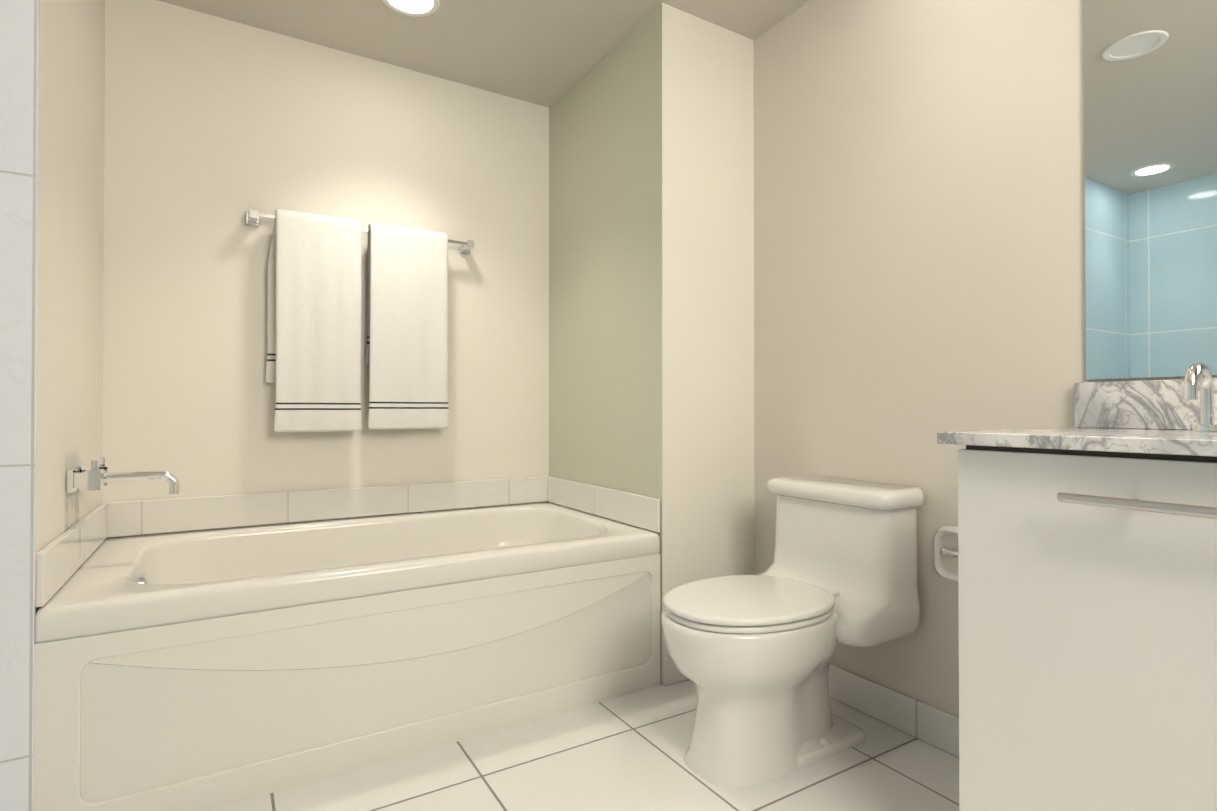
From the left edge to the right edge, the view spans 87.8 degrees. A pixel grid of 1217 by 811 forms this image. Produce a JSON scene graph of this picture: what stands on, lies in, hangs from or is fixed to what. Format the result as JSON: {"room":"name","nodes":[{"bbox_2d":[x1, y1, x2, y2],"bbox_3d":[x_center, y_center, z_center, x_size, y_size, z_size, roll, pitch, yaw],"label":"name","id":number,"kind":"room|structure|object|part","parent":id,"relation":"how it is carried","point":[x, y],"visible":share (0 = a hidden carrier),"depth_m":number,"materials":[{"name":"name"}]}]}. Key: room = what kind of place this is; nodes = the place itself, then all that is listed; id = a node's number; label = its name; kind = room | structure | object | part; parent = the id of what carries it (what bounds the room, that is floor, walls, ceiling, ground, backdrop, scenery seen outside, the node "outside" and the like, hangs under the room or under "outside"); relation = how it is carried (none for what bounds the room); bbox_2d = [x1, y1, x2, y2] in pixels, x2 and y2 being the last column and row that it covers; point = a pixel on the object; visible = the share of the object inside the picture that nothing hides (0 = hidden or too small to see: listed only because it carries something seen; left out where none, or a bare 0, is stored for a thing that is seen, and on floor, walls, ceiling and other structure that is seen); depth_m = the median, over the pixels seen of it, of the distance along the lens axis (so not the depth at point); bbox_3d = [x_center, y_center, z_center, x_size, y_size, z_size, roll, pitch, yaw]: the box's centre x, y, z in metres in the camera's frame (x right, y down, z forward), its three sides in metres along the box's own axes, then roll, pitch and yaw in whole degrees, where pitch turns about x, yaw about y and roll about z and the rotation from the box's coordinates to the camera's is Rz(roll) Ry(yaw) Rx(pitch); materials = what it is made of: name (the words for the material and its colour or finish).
{"room":"bathroom","nodes":[
{"label":"bathroom","id":0,"kind":"room"},
{"bbox_2d":[35,0,104,614],"bbox_3d":[-1.948,-0.217,1.354,1.255,2.300,0.858,0,-1,-31],"label":"wall","id":1,"kind":"structure","parent":0,"point":[70,239],"depth_m":1.60,"materials":[{"name":"paint"}]},
{"bbox_2d":[0,0,39,810],"bbox_3d":[-1.441,-0.219,1.153,0.604,2.300,0.012,0,-1,-31],"label":"wall tile","id":2,"kind":"structure","parent":1,"relation":"attached to","point":[19,90],"depth_m":1.29,"materials":[{"name":"white tile"}]},
{"bbox_2d":[35,503,106,606],"bbox_3d":[-1.401,0.367,1.674,0.014,0.113,0.836,0,-1,-31],"label":"trim","id":3,"kind":"structure","parent":1,"relation":"attached to","point":[61,559],"depth_m":1.52,"materials":[{"name":"tile"}]},
{"bbox_2d":[66,457,179,493],"bbox_3d":[-1.291,0.192,1.702,0.229,0.104,0.164,0,-1,-31],"label":"tub faucet","id":4,"kind":"object","parent":1,"relation":"attached to","point":[98,475],"visible":1,"depth_m":1.67,"materials":[{"name":"silver metal"}]},
{"bbox_2d":[102,0,548,539],"bbox_3d":[-1.335,-0.210,2.286,3.470,2.300,0.100,0,-1,-31],"label":"wall","id":5,"kind":"structure","parent":0,"point":[216,128],"depth_m":2.30,"materials":[{"name":"paint"}]},
{"bbox_2d":[105,476,547,537],"bbox_3d":[-0.947,0.373,2.447,1.589,0.113,0.014,0,-1,-31],"label":"tile backsplash","id":6,"kind":"structure","parent":5,"relation":"attached to","point":[139,517],"depth_m":2.34,"materials":[{"name":"tile"}]},
{"bbox_2d":[246,208,473,431],"bbox_3d":[-0.913,-0.301,2.420,0.822,0.792,0.104,0,-1,-31],"label":"towel rail","id":7,"kind":"object","parent":5,"relation":"attached to","point":[313,369],"visible":1,"depth_m":2.35,"materials":[{"name":"white fabric"}]},
{"bbox_2d":[158,0,809,107],"bbox_3d":[-0.345,-1.423,0.662,3.470,0.100,3.920,0,-1,-31],"label":"ceiling","id":8,"kind":"structure","parent":0,"point":[547,53],"depth_m":2.28,"materials":[{"name":"paint"}]},
{"bbox_2d":[382,0,439,16],"bbox_3d":[-0.663,-1.358,2.112,0.196,0.006,0.196,0,-1,-31],"label":"recessed light","id":9,"kind":"object","parent":8,"relation":"in","point":[418,8],"visible":1,"depth_m":2.16,"materials":[{"name":"white"}]},
{"bbox_2d":[209,680,958,810],"bbox_3d":[-0.345,0.977,0.643,3.470,0.100,3.920,0,-1,-31],"label":"floor","id":10,"kind":"structure","parent":0,"point":[627,752],"depth_m":1.60,"materials":[{"name":"tile"}]},
{"bbox_2d":[33,503,659,810],"bbox_3d":[-0.723,0.683,2.074,1.589,0.510,0.846,0,-1,-31],"label":"bathtub","id":11,"kind":"object","parent":10,"relation":"on","point":[202,670],"visible":0.96,"depth_m":1.65,"materials":[{"name":"ceramic"}]},
{"bbox_2d":[661,475,923,787],"bbox_3d":[0.470,0.582,1.754,0.720,0.707,0.454,0,-1,-31],"label":"toilet","id":12,"kind":"object","parent":10,"relation":"on","point":[751,656],"visible":1,"depth_m":1.65,"materials":[{"name":"ceramic"}]},
{"bbox_3d":[0.372,0.535,1.695,0.467,0.017,0.372,0,-1,-31],"label":"seat","id":13,"kind":"part","parent":12,"relation":"part of","materials":[{"name":"plastic"}]},
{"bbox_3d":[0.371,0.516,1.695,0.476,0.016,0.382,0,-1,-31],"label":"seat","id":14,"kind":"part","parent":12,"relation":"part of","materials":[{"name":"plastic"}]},
{"bbox_3d":[0.404,0.740,1.713,0.566,0.391,0.376,0,-1,-31],"label":"bowl","id":15,"kind":"part","parent":12,"relation":"part of","materials":[{"name":"ceramic"}]},
{"bbox_3d":[0.639,0.460,1.858,0.320,0.357,0.442,0,-1,-31],"label":"tank","id":16,"kind":"part","parent":12,"relation":"part of","materials":[{"name":"ceramic"}]},
{"bbox_3d":[0.690,0.255,1.890,0.204,0.050,0.454,0,-1,-31],"label":"lid","id":17,"kind":"part","parent":12,"relation":"part of","materials":[{"name":"ceramic"}]},
{"bbox_2d":[937,442,1216,810],"bbox_3d":[1.304,0.501,0.527,0.568,0.851,1.766,0,-1,-31],"label":"bathroom vanity","id":18,"kind":"object","parent":10,"relation":"on","point":[1087,579],"depth_m":0.98,"materials":[{"name":"paint"}]},
{"bbox_2d":[937,426,1216,453],"bbox_3d":[1.304,0.060,0.543,0.555,0.032,1.788,0,-1,-31],"label":"countertop","id":19,"kind":"structure","parent":18,"relation":"on","point":[1099,437],"depth_m":1.02,"materials":[{"name":"white stone"}]},
{"bbox_2d":[1183,362,1216,430],"bbox_3d":[1.113,-0.016,1.153,0.114,0.128,0.101,0,-1,-31],"label":"faucet","id":20,"kind":"object","parent":19,"relation":"on","point":[1198,371],"depth_m":1.18,"materials":[{"name":"silver metal"}]},
{"bbox_2d":[549,3,754,685],"bbox_3d":[0.135,-0.208,2.610,0.420,2.300,0.870,0,-1,-31],"label":"wall","id":21,"kind":"structure","parent":0,"point":[651,254],"depth_m":2.28,"materials":[{"name":"paint"}]},
{"bbox_2d":[548,476,659,532],"bbox_3d":[-0.050,0.373,2.487,0.014,0.113,0.846,0,-1,-31],"label":"trim","id":22,"kind":"structure","parent":21,"relation":"attached to","point":[640,511],"depth_m":2.39,"materials":[{"name":"tile"}]},
{"bbox_2d":[663,653,689,685],"bbox_3d":[0.359,0.887,2.222,0.406,0.105,0.010,0,-1,-31],"label":"baseboard","id":23,"kind":"structure","parent":21,"relation":"attached to","point":[672,674],"depth_m":2.12,"materials":[{"name":"tile"}]},
{"bbox_2d":[754,0,1216,716],"bbox_3d":[1.122,-0.216,1.483,0.100,2.300,3.820,0,-1,-31],"label":"wall","id":24,"kind":"structure","parent":0,"point":[918,224],"depth_m":1.79,"materials":[{"name":"paint"}]},
{"bbox_2d":[829,663,958,757],"bbox_3d":[0.805,0.884,1.889,0.010,0.105,1.018,0,-1,-31],"label":"baseboard","id":25,"kind":"structure","parent":24,"relation":"attached to","point":[928,724],"depth_m":1.83,"materials":[{"name":"tile"}]},
{"bbox_2d":[933,526,957,582],"bbox_3d":[0.935,0.400,1.687,0.028,0.150,0.144,0,-1,-31],"label":"toilet paper holder","id":26,"kind":"object","parent":24,"relation":"attached to","point":[938,549],"visible":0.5,"depth_m":1.72,"materials":[{"name":"metal"}]},
{"bbox_2d":[1075,378,1216,429],"bbox_3d":[1.533,-0.007,0.682,0.020,0.101,1.788,0,-1,-31],"label":"backsplash","id":27,"kind":"structure","parent":24,"relation":"attached to","point":[1186,403],"depth_m":1.32,"materials":[{"name":"white stone"}]},
{"bbox_2d":[1084,0,1216,379],"bbox_3d":[1.541,-0.668,0.689,0.006,1.208,1.760,0,-1,-31],"label":"mirror","id":28,"kind":"object","parent":24,"relation":"attached to","point":[1150,92],"visible":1,"depth_m":1.34,"materials":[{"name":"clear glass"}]}
]}

